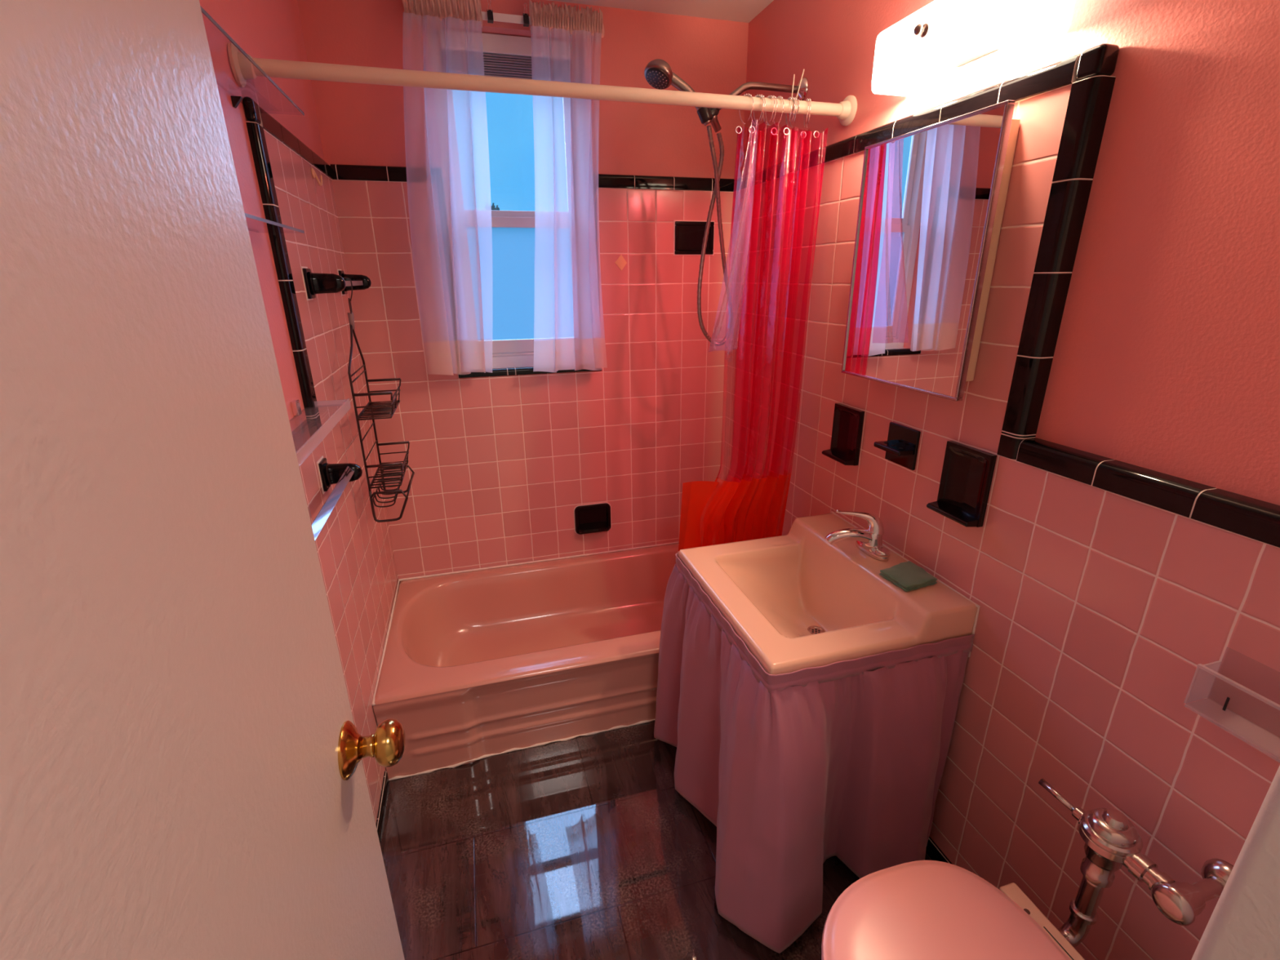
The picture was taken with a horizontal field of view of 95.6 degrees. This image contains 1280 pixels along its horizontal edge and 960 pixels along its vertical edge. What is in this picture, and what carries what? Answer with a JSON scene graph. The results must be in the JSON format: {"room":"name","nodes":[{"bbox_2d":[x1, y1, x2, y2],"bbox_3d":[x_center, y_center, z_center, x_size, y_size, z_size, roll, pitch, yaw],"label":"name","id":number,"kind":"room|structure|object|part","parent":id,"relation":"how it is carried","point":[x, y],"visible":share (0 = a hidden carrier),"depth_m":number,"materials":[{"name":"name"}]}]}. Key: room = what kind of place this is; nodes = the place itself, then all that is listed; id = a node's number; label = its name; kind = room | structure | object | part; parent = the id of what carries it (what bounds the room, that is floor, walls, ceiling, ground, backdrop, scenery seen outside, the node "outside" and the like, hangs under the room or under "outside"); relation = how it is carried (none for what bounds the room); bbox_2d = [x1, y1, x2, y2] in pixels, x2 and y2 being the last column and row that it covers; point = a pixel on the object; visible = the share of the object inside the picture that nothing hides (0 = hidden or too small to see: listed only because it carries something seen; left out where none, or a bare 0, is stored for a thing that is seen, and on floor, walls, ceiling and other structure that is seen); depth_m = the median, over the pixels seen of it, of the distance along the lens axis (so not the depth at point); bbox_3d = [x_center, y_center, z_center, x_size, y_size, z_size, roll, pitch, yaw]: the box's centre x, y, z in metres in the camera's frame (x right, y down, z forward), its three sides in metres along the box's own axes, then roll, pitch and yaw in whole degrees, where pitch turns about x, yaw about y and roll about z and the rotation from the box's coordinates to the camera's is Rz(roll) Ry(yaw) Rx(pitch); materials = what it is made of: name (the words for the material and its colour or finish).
{"room":"bathroom","nodes":[
{"label":"bathroom","id":0,"kind":"room"},
{"bbox_2d":[199,0,398,824],"bbox_3d":[-0.824,-0.087,1.179,0.200,2.316,2.330,-6,20,-15],"label":"wall","id":1,"kind":"structure","parent":0,"point":[355,551],"depth_m":1.52,"materials":[{"name":"pink tile"}]},
{"bbox_2d":[200,5,304,115],"bbox_3d":[-0.683,-0.673,0.946,0.099,0.025,0.660,-6,20,-15],"label":"glass shelf","id":2,"kind":"object","parent":1,"relation":"attached to","point":[236,100],"visible":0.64,"depth_m":0.97,"materials":[{"name":"clear glass"}]},
{"bbox_2d":[244,213,304,233],"bbox_3d":[-0.669,-0.421,0.964,0.085,0.025,0.525,-6,20,-15],"label":"glass shelf","id":3,"kind":"object","parent":1,"relation":"attached to","point":[251,216],"visible":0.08,"depth_m":1.01,"materials":[{"name":"clear glass"}]},
{"bbox_2d":[242,96,332,435],"bbox_3d":[-0.896,-0.560,1.633,0.019,0.712,0.761,-6,20,-15],"label":"trim","id":4,"kind":"structure","parent":1,"relation":"attached to","point":[259,119],"depth_m":1.30,"materials":[{"name":"black tile"}]},
{"bbox_2d":[290,400,302,416],"bbox_3d":[-0.673,-0.096,1.127,0.097,0.045,0.618,-6,20,-15],"label":"shelf","id":5,"kind":"object","parent":1,"relation":"attached to","point":[295,406],"visible":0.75,"depth_m":1.29,"materials":[{"name":"pink"}]},
{"bbox_2d":[291,418,318,459],"bbox_3d":[-0.601,0.090,0.778,0.019,0.046,1.364,-6,20,-15],"label":"trim","id":6,"kind":"structure","parent":1,"relation":"attached to","point":[306,433],"depth_m":1.30,"materials":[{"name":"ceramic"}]},
{"bbox_2d":[311,167,322,186],"bbox_3d":[-0.917,-0.860,1.647,0.013,0.044,0.059,1,19,4],"label":"wall hook","id":7,"kind":"object","parent":1,"relation":"attached to","point":[313,171],"visible":1,"depth_m":1.64,"materials":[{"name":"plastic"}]},
{"bbox_3d":[-0.918,-0.863,1.630,0.005,0.028,0.028,-6,20,-15],"label":"hook plate","id":8,"kind":"part","parent":7,"relation":"part of","materials":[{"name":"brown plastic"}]},
{"bbox_2d":[300,266,346,300],"bbox_3d":[-0.794,-0.497,1.467,0.090,0.080,0.060,-6,20,-15],"label":"towel bar bracket","id":9,"kind":"object","parent":1,"relation":"attached to","point":[314,283],"visible":1,"depth_m":1.45,"materials":[{"name":"black ceramic"}]},
{"bbox_3d":[-0.832,-0.493,1.457,0.010,0.072,0.052,-6,20,-15],"label":"plate","id":10,"kind":"part","parent":9,"relation":"part of","materials":[{"name":"black ceramic"}]},
{"bbox_3d":[-0.790,-0.498,1.468,0.081,0.058,0.042,-6,20,-15],"label":"arm","id":11,"kind":"part","parent":9,"relation":"part of","materials":[{"name":"black ceramic"}]},
{"bbox_3d":[-0.708,0.193,1.209,0.015,1.765,2.145,-6,20,-15],"label":"tile panel","id":12,"kind":"part","parent":1,"relation":"part of","materials":[{"name":"pink tile"}]},
{"bbox_2d":[316,455,362,493],"bbox_3d":[-0.735,-0.017,1.431,0.090,0.080,0.060,-6,20,-15],"label":"towel bar bracket","id":13,"kind":"object","parent":1,"relation":"attached to","point":[330,474],"visible":0.9,"depth_m":1.41,"materials":[{"name":"black ceramic"}]},
{"bbox_3d":[-0.772,-0.013,1.421,0.010,0.072,0.052,-6,20,-15],"label":"plate","id":14,"kind":"part","parent":13,"relation":"part of","materials":[{"name":"black ceramic"}]},
{"bbox_2d":[311,466,355,540],"bbox_3d":[-0.631,0.072,1.153,0.027,0.027,0.594,-6,20,-15],"label":"towel bar","id":15,"kind":"object","parent":13,"relation":"attached to","point":[322,516],"visible":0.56,"depth_m":1.20,"materials":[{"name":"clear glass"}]},
{"bbox_3d":[-0.731,-0.018,1.433,0.081,0.058,0.042,-6,20,-15],"label":"arm","id":16,"kind":"part","parent":13,"relation":"part of","materials":[{"name":"black ceramic"}]},
{"bbox_2d":[337,269,371,295],"bbox_3d":[-0.917,-0.638,1.873,0.090,0.080,0.060,-6,20,-15],"label":"towel bar bracket","id":17,"kind":"object","parent":1,"relation":"attached to","point":[359,282],"visible":0.91,"depth_m":1.86,"materials":[{"name":"black ceramic"}]},
{"bbox_3d":[-0.955,-0.634,1.863,0.010,0.072,0.052,-6,20,-15],"label":"plate","id":18,"kind":"part","parent":17,"relation":"part of","materials":[{"name":"black ceramic"}]},
{"bbox_3d":[-0.913,-0.639,1.874,0.081,0.058,0.042,-6,20,-15],"label":"arm","id":19,"kind":"part","parent":17,"relation":"part of","materials":[{"name":"black ceramic"}]},
{"bbox_3d":[-0.841,-0.567,1.674,0.014,0.014,0.423,-6,20,-15],"label":"bar","id":20,"kind":"object","parent":17,"relation":"attached to","visible":0},
{"bbox_2d":[342,276,414,522],"bbox_3d":[-0.786,-0.244,1.751,0.110,0.698,0.257,-6,20,-15],"label":"shower caddy","id":21,"kind":"object","parent":20,"relation":"hanging from","point":[378,409],"visible":0.98,"depth_m":1.75,"materials":[{"name":"brown metal"}]},
{"bbox_3d":[-0.831,-0.209,1.749,0.007,0.504,0.256,-6,20,-15],"label":"frame","id":22,"kind":"part","parent":21,"relation":"part of","materials":[{"name":"brown metal"}]},
{"bbox_2d":[352,377,400,420],"bbox_3d":[-0.784,-0.248,1.750,0.105,0.076,0.256,-6,20,-15],"label":"wire basket","id":23,"kind":"object","parent":21,"relation":"on","point":[378,409],"depth_m":1.73,"materials":[{"name":"brown metal"}]},
{"bbox_2d":[365,440,409,488],"bbox_3d":[-0.783,-0.052,1.819,0.103,0.071,0.256,-6,20,-15],"label":"wire basket","id":24,"kind":"object","parent":21,"relation":"on","point":[398,465],"depth_m":1.80,"materials":[{"name":"brown metal"}]},
{"bbox_2d":[368,465,414,522],"bbox_3d":[-0.782,0.037,1.850,0.106,0.102,0.256,-6,20,-15],"label":"soap tray","id":25,"kind":"object","parent":21,"relation":"on","point":[382,480],"depth_m":1.77,"materials":[{"name":"brown metal"}]},
{"bbox_2d":[375,771,389,844],"bbox_3d":[-0.583,1.123,1.146,0.007,0.049,1.371,-6,20,-15],"label":"baseboard","id":26,"kind":"structure","parent":1,"relation":"attached to","point":[383,801],"depth_m":1.66,"materials":[{"name":"black ceramic"}]},
{"bbox_2d":[227,43,857,125],"bbox_3d":[-0.112,-0.925,1.382,1.476,0.098,0.072,-7,20,-19],"label":"shower rod","id":27,"kind":"object","parent":1,"relation":"attached to","point":[243,69],"visible":0.97,"depth_m":1.31,"materials":[{"name":"beige plastic"}]},
{"bbox_2d":[738,93,753,124],"bbox_3d":[0.277,-0.969,1.515,0.007,0.069,0.047,-18,26,-40],"label":"curtain ring","id":28,"kind":"object","parent":27,"relation":"hanging from","point":[748,94],"visible":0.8,"depth_m":1.50,"materials":[{"name":"silver metal"}]},
{"bbox_2d":[678,125,819,551],"bbox_3d":[0.319,-0.238,1.805,0.416,1.515,0.139,-7,20,-19],"label":"shower curtain","id":29,"kind":"object","parent":27,"relation":"hanging from","point":[734,509],"visible":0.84,"depth_m":1.92,"materials":[{"name":"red plastic"}]},
{"bbox_2d":[750,93,764,124],"bbox_3d":[0.307,-0.974,1.525,0.007,0.069,0.047,-14,23,-33],"label":"curtain ring","id":30,"kind":"object","parent":27,"relation":"hanging from","point":[759,95],"visible":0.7,"depth_m":1.51,"materials":[{"name":"silver metal"}]},
{"bbox_2d":[753,94,765,124],"bbox_3d":[0.314,-0.975,1.527,0.007,0.069,0.047,-11,22,-28],"label":"curtain ring","id":31,"kind":"object","parent":27,"relation":"hanging from","point":[762,95],"visible":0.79,"depth_m":1.52,"materials":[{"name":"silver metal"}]},
{"bbox_2d":[762,94,774,125],"bbox_3d":[0.340,-0.979,1.536,0.007,0.069,0.047,-11,22,-27],"label":"curtain ring","id":32,"kind":"object","parent":27,"relation":"hanging from","point":[771,95],"visible":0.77,"depth_m":1.52,"materials":[{"name":"silver metal"}]},
{"bbox_2d":[764,95,777,125],"bbox_3d":[0.347,-0.980,1.538,0.007,0.069,0.047,-11,22,-27],"label":"curtain ring","id":33,"kind":"object","parent":27,"relation":"hanging from","point":[775,97],"visible":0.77,"depth_m":1.53,"materials":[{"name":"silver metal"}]},
{"bbox_2d":[772,95,783,125],"bbox_3d":[0.367,-0.983,1.545,0.007,0.069,0.047,-9,21,-24],"label":"curtain ring","id":34,"kind":"object","parent":27,"relation":"hanging from","point":[780,97],"visible":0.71,"depth_m":1.53,"materials":[{"name":"silver metal"}]},
{"bbox_2d":[785,96,791,126],"bbox_3d":[0.398,-0.987,1.555,0.007,0.069,0.047,-2,19,-4],"label":"curtain ring","id":35,"kind":"object","parent":27,"relation":"hanging from","point":[790,97],"visible":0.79,"depth_m":1.54,"materials":[{"name":"silver metal"}]},
{"bbox_2d":[786,97,795,126],"bbox_3d":[0.404,-0.988,1.557,0.007,0.069,0.047,-6,20,-16],"label":"curtain ring","id":36,"kind":"object","parent":27,"relation":"hanging from","point":[793,98],"visible":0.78,"depth_m":1.54,"materials":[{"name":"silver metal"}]},
{"bbox_2d":[788,74,795,114],"bbox_3d":[0.406,-1.026,1.544,0.006,0.092,0.037,-6,20,-15],"label":"curtain ring","id":37,"kind":"object","parent":27,"relation":"hanging from","point":[793,74],"visible":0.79,"depth_m":1.54,"materials":[{"name":"silver metal"}]},
{"bbox_2d":[789,97,797,126],"bbox_3d":[0.412,-0.989,1.560,0.007,0.069,0.047,-4,20,-10],"label":"curtain ring","id":38,"kind":"object","parent":27,"relation":"hanging from","point":[796,99],"visible":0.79,"depth_m":1.54,"materials":[{"name":"silver metal"}]},
{"bbox_2d":[792,68,804,115],"bbox_3d":[0.426,-1.036,1.548,0.020,0.106,0.037,-6,20,-15],"label":"curtain ring","id":39,"kind":"object","parent":27,"relation":"hanging from","point":[803,68],"visible":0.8,"depth_m":1.54,"materials":[{"name":"silver metal"}]},
{"bbox_2d":[804,97,808,127],"bbox_3d":[0.450,-0.995,1.573,0.007,0.069,0.047,1,19,3],"label":"curtain ring","id":40,"kind":"object","parent":27,"relation":"hanging from","point":[807,99],"visible":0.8,"depth_m":1.56,"materials":[{"name":"silver metal"}]},
{"bbox_2d":[805,97,811,128],"bbox_3d":[0.457,-0.996,1.575,0.007,0.069,0.047,0,19,3],"label":"curtain ring","id":41,"kind":"object","parent":27,"relation":"hanging from","point":[810,99],"visible":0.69,"depth_m":1.56,"materials":[{"name":"silver metal"}]},
{"bbox_2d":[297,0,748,582],"bbox_3d":[-0.296,-0.502,2.350,1.900,2.316,0.170,-6,20,-15],"label":"wall","id":42,"kind":"structure","parent":0,"point":[502,465],"depth_m":2.24,"materials":[{"name":"pink tile"}]},
{"bbox_2d":[481,11,531,24],"bbox_3d":[-0.426,-1.468,1.860,0.620,0.040,0.070,-6,20,-15],"label":"curtain rod","id":43,"kind":"object","parent":42,"relation":"attached to","point":[500,17],"visible":0.3,"depth_m":1.83,"materials":[{"name":"white plastic"}]},
{"bbox_2d":[401,0,493,375],"bbox_3d":[-0.624,-0.933,1.925,0.297,1.158,0.085,-6,20,-15],"label":"window curtain","id":44,"kind":"object","parent":43,"relation":"hanging from","point":[447,165],"visible":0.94,"depth_m":1.90,"materials":[{"name":"white fabric"}]},
{"bbox_2d":[486,0,493,23],"bbox_3d":[-0.469,-1.464,1.810,0.017,0.056,0.024,-6,20,-15],"label":"binder clip","id":45,"kind":"object","parent":43,"relation":"attached to","point":[490,13],"visible":1,"depth_m":1.81,"materials":[{"name":"black metal"}]},
{"bbox_2d":[523,3,529,26],"bbox_3d":[-0.362,-1.475,1.838,0.017,0.056,0.024,-6,20,-15],"label":"binder clip","id":46,"kind":"object","parent":43,"relation":"attached to","point":[526,16],"visible":1,"depth_m":1.84,"materials":[{"name":"black metal"}]},
{"bbox_2d":[528,0,607,373],"bbox_3d":[-0.259,-0.967,2.026,0.312,1.168,0.078,-6,20,-15],"label":"window curtain","id":47,"kind":"object","parent":43,"relation":"hanging from","point":[569,334],"visible":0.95,"depth_m":2.01,"materials":[{"name":"white fabric"}]},
{"bbox_2d":[481,32,532,79],"bbox_3d":[-0.450,-1.429,1.977,0.433,0.138,0.034,-6,20,-15],"label":"window blind","id":48,"kind":"object","parent":42,"relation":"attached to","point":[504,55],"visible":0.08,"depth_m":1.96,"materials":[{"name":"grey plastic"}]},
{"bbox_3d":[-0.451,-1.469,1.964,0.433,0.054,0.034,-6,20,-15],"label":"head rail","id":49,"kind":"part","parent":48,"relation":"part of","materials":[{"name":"white plastic"}]},
{"bbox_2d":[492,365,533,368],"bbox_3d":[-0.430,-0.439,2.288,0.507,0.012,0.090,-6,20,-15],"label":"window sill","id":50,"kind":"structure","parent":42,"relation":"attached to","point":[522,366],"depth_m":2.30,"materials":[{"name":"white plastic"}]},
{"bbox_2d":[491,210,534,367],"bbox_3d":[-0.456,-0.987,2.170,0.507,1.103,0.064,-6,20,-15],"label":"window","id":51,"kind":"structure","parent":42,"relation":"in","point":[505,353],"depth_m":2.29,"materials":[{"name":"white plastic"}]},
{"bbox_3d":[-0.456,-0.987,2.170,0.507,1.103,0.064,-6,20,-15],"label":"frame","id":52,"kind":"part","parent":51,"relation":"part of","materials":[{"name":"white plastic"}]},
{"bbox_3d":[-0.463,-1.201,2.112,0.437,0.555,0.018,-6,20,-15],"label":"sash","id":53,"kind":"part","parent":51,"relation":"part of","materials":[{"name":"white plastic"}]},
{"bbox_2d":[457,366,602,377],"bbox_3d":[-0.422,-0.746,2.139,0.551,0.705,0.026,-6,20,-15],"label":"trim","id":54,"kind":"structure","parent":42,"relation":"attached to","point":[526,370],"depth_m":2.22,"materials":[{"name":"black tile"}]},
{"bbox_2d":[329,164,734,191],"bbox_3d":[-0.319,-1.068,2.059,1.417,0.046,0.018,-6,20,-15],"label":"trim","id":55,"kind":"structure","parent":42,"relation":"attached to","point":[339,171],"depth_m":2.12,"materials":[{"name":"black tile"}]},
{"bbox_3d":[-0.312,-0.332,2.320,1.420,1.515,0.015,-6,20,-15],"label":"tile panel","id":56,"kind":"part","parent":42,"relation":"part of","materials":[{"name":"pink tile"}]},
{"bbox_2d":[573,502,611,534],"bbox_3d":[-0.198,0.174,2.496,0.164,0.137,0.047,-6,20,-15],"label":"soap dish","id":57,"kind":"object","parent":42,"relation":"attached to","point":[589,518],"visible":1,"depth_m":2.51,"materials":[{"name":"black ceramic"}]},
{"bbox_2d":[614,254,626,270],"bbox_3d":[-0.073,-0.829,2.210,0.048,0.058,0.002,-6,20,-15],"label":"adhesive patch","id":58,"kind":"object","parent":42,"relation":"attached to","point":[620,262],"visible":1,"depth_m":2.21,"materials":[{"name":"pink plastic"}]},
{"bbox_2d":[673,220,715,255],"bbox_3d":[0.212,-0.940,2.252,0.168,0.126,0.012,-6,20,-15],"label":"soap niche","id":59,"kind":"object","parent":42,"relation":"attached to","point":[688,235],"visible":1,"depth_m":2.25,"materials":[{"name":"black ceramic"}]},
{"bbox_2d":[380,720,932,959],"bbox_3d":[0.024,1.000,1.736,1.900,0.120,2.470,-6,20,-15],"label":"floor","id":60,"kind":"structure","parent":0,"point":[582,847],"depth_m":1.53,"materials":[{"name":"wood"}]},
{"bbox_2d":[371,541,679,781],"bbox_3d":[-0.198,0.597,2.252,1.422,0.311,0.752,-6,20,-15],"label":"bathtub","id":61,"kind":"object","parent":60,"relation":"on","point":[477,664],"visible":0.7,"depth_m":1.97,"materials":[{"name":"pink ceramic"}]},
{"bbox_2d":[374,543,678,705],"bbox_3d":[-0.198,0.567,2.243,1.416,0.238,0.750,-6,20,-15],"label":"tub basin","id":62,"kind":"object","parent":61,"relation":"in","point":[581,629],"depth_m":2.31,"materials":[{"name":"pink ceramic"}]},
{"bbox_2d":[821,860,1084,959],"bbox_3d":[0.505,0.967,0.960,0.430,0.445,0.382,-6,20,-15],"label":"toilet","id":63,"kind":"object","parent":60,"relation":"on","point":[918,909],"visible":1,"depth_m":0.96,"materials":[{"name":"pink ceramic"}]},
{"bbox_2d":[548,0,773,22],"bbox_3d":[0.001,-1.289,0.934,1.900,0.100,2.470,-6,20,-15],"label":"ceiling","id":64,"kind":"structure","parent":0,"point":[740,11],"depth_m":1.96,"materials":[{"name":"white paint"}]},
{"bbox_2d":[723,0,1279,959],"bbox_3d":[0.772,-0.252,1.605,0.280,2.316,2.330,-6,20,-15],"label":"wall","id":65,"kind":"structure","parent":0,"point":[1114,633],"depth_m":1.06,"materials":[{"name":"pink tile"}]},
{"bbox_2d":[644,58,808,346],"bbox_3d":[0.266,-0.843,1.858,0.517,0.812,0.083,-6,20,-16],"label":"shower","id":66,"kind":"object","parent":65,"relation":"attached to","point":[658,73],"visible":0.97,"depth_m":1.78,"materials":[{"name":"silver metal"}]},
{"bbox_3d":[0.143,-1.132,1.719,0.149,0.138,0.030,-4,20,-11],"label":"handle","id":67,"kind":"part","parent":66,"relation":"part of","materials":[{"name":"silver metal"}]},
{"bbox_2d":[711,115,721,132],"bbox_3d":[0.226,-1.094,1.769,0.048,0.058,0.028,-6,20,-15],"label":"outlet","id":68,"kind":"object","parent":66,"relation":"attached to","point":[714,122],"depth_m":1.76,"materials":[{"name":"silver metal"}]},
{"bbox_3d":[0.354,-1.166,1.783,0.302,0.098,0.020,-6,20,-15],"label":"shower arm","id":69,"kind":"part","parent":66,"relation":"part of","materials":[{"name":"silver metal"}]},
{"bbox_2d":[677,511,980,674],"bbox_3d":[0.440,0.423,1.567,0.514,0.444,0.578,-6,20,-15],"label":"sink","id":70,"kind":"object","parent":65,"relation":"attached to","point":[797,600],"visible":0.88,"depth_m":1.50,"materials":[{"name":"beige ceramic"}]},
{"bbox_2d":[653,552,974,953],"bbox_3d":[0.404,0.610,1.577,0.605,0.658,0.743,-6,20,-15],"label":"skirt","id":71,"kind":"object","parent":70,"relation":"attached to","point":[794,771],"visible":0.89,"depth_m":1.32,"materials":[{"name":"pink fabric"}]},
{"bbox_2d":[825,509,889,561],"bbox_3d":[0.574,0.141,1.528,0.154,0.120,0.121,-6,20,-15],"label":"faucet","id":72,"kind":"object","parent":70,"relation":"on","point":[868,540],"visible":1,"depth_m":1.53,"materials":[{"name":"silver metal"}]},
{"bbox_3d":[0.562,0.153,1.541,0.139,0.052,0.038,-2,19,-5],"label":"spout","id":73,"kind":"part","parent":72,"relation":"part of","materials":[{"name":"silver metal"}]},
{"bbox_3d":[0.583,0.112,1.530,0.130,0.067,0.043,-2,19,-4],"label":"lever handle","id":74,"kind":"part","parent":72,"relation":"part of","materials":[{"name":"silver metal"}]},
{"bbox_3d":[0.623,0.183,1.558,0.048,0.021,0.120,-6,20,-15],"label":"plate","id":75,"kind":"part","parent":72,"relation":"part of","materials":[{"name":"silver metal"}]},
{"bbox_2d":[879,560,937,591],"bbox_3d":[0.653,0.233,1.419,0.109,0.015,0.116,-6,20,-15],"label":"sponge","id":76,"kind":"object","parent":70,"relation":"on","point":[907,575],"visible":1,"depth_m":1.40,"materials":[{"name":"green"}]},
{"bbox_2d":[822,403,864,466],"bbox_3d":[0.591,-0.134,1.697,0.046,0.159,0.122,-6,20,-15],"label":"holder","id":77,"kind":"object","parent":65,"relation":"attached to","point":[848,421],"visible":1,"depth_m":1.70,"materials":[{"name":"black ceramic"}]},
{"bbox_2d":[873,422,920,470],"bbox_3d":[0.650,-0.086,1.480,0.053,0.102,0.107,-6,20,-15],"label":"toothbrush holder","id":78,"kind":"object","parent":65,"relation":"attached to","point":[901,446],"visible":1,"depth_m":1.47,"materials":[{"name":"black ceramic"}]},
{"bbox_2d":[873,440,913,456],"bbox_3d":[0.647,-0.081,1.480,0.046,0.014,0.099,-6,20,-15],"label":"shelf","id":79,"kind":"object","parent":78,"relation":"attached to","point":[899,448],"depth_m":1.46,"materials":[{"name":"black ceramic"}]},
{"bbox_2d":[733,43,1119,460],"bbox_3d":[0.580,-0.600,1.705,0.040,0.712,1.418,-6,20,-15],"label":"trim","id":80,"kind":"structure","parent":65,"relation":"attached to","point":[1089,72],"depth_m":1.08,"materials":[{"name":"black tile"}]},
{"bbox_2d":[841,100,1020,401],"bbox_3d":[0.640,-0.493,1.329,0.065,0.549,0.412,-6,20,-15],"label":"medicine cabinet","id":81,"kind":"object","parent":65,"relation":"attached to","point":[932,202],"visible":1,"depth_m":1.26,"materials":[{"name":"silver mirror"}]},
{"bbox_2d":[925,835,952,864],"bbox_3d":[0.776,0.982,1.509,0.007,0.049,1.371,-6,20,-15],"label":"baseboard","id":82,"kind":"structure","parent":65,"relation":"attached to","point":[935,853],"depth_m":1.51,"materials":[{"name":"black ceramic"}]},
{"bbox_2d":[926,440,996,527],"bbox_3d":[0.713,0.009,1.296,0.046,0.164,0.124,-6,20,-15],"label":"holder","id":83,"kind":"object","parent":65,"relation":"attached to","point":[967,472],"visible":1,"depth_m":1.30,"materials":[{"name":"black ceramic"}]},
{"bbox_2d":[871,0,1061,96],"bbox_3d":[0.632,-0.907,1.184,0.146,0.113,0.391,-6,20,-15],"label":"vanity light","id":84,"kind":"object","parent":65,"relation":"attached to","point":[961,32],"visible":1,"depth_m":1.15,"materials":[{"name":"white glass"}]},
{"bbox_2d":[1038,778,1233,947],"bbox_3d":[0.789,0.703,0.969,0.138,0.305,0.279,-18,26,-41],"label":"valve","id":85,"kind":"object","parent":65,"relation":"attached to","point":[1112,842],"visible":0.9,"depth_m":0.94,"materials":[{"name":"silver metal"}]},
{"bbox_3d":[0.750,0.566,1.040,0.012,0.017,0.065,-8,21,-20],"label":"lever","id":86,"kind":"part","parent":85,"relation":"part of","materials":[{"name":"silver metal"}]},
{"bbox_2d":[1071,806,1084,824],"bbox_3d":[0.767,0.584,1.003,0.029,0.029,0.030,-6,20,-15],"label":"socket","id":87,"kind":"object","parent":85,"relation":"attached to","point":[1077,813],"depth_m":1.00,"materials":[{"name":"silver metal"}]},
{"bbox_2d":[1016,437,1279,547],"bbox_3d":[0.876,0.050,0.850,0.040,0.046,0.706,-6,20,-15],"label":"trim","id":88,"kind":"structure","parent":65,"relation":"attached to","point":[1256,519],"depth_m":0.93,"materials":[{"name":"black tile"}]},
{"bbox_2d":[1222,697,1230,711],"bbox_3d":[0.884,0.335,0.761,0.051,0.096,0.250,-6,20,-15],"label":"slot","id":89,"kind":"object","parent":65,"relation":"attached to","point":[1228,699],"visible":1,"depth_m":0.83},
{"bbox_2d":[1191,765,1279,959],"bbox_3d":[0.331,0.217,0.280,1.900,2.316,0.130,-6,20,-15],"label":"door frame","id":90,"kind":"structure","parent":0,"point":[1244,922],"depth_m":0.37,"materials":[{"name":"beige paint"}]},
{"bbox_2d":[0,0,405,959],"bbox_3d":[-0.272,0.318,0.421,0.100,2.018,0.612,-5,20,-13],"label":"door","id":91,"kind":"structure","parent":90,"relation":"in","point":[183,777],"depth_m":0.35,"materials":[{"name":"beige paint"}]},
{"bbox_3d":[-0.299,0.314,0.694,0.034,0.053,0.053,-6,20,-15],"label":"knob","id":92,"kind":"part","parent":91,"relation":"part of","materials":[{"name":"gold metal"}]},
{"label":"outside","id":93,"kind":"structure","parent":0,"visible":0},
{"bbox_2d":[491,227,534,340],"bbox_3d":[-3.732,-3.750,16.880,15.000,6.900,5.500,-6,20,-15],"label":"window pane","id":94,"kind":"structure","parent":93,"point":[513,248],"depth_m":13.75,"materials":[{"name":"clear glass"}]},
{"bbox_2d":[491,203,499,210],"bbox_3d":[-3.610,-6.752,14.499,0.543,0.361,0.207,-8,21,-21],"label":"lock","id":95,"kind":"object","parent":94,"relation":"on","point":[493,208],"visible":0.09,"depth_m":14.43,"materials":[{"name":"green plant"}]}
]}

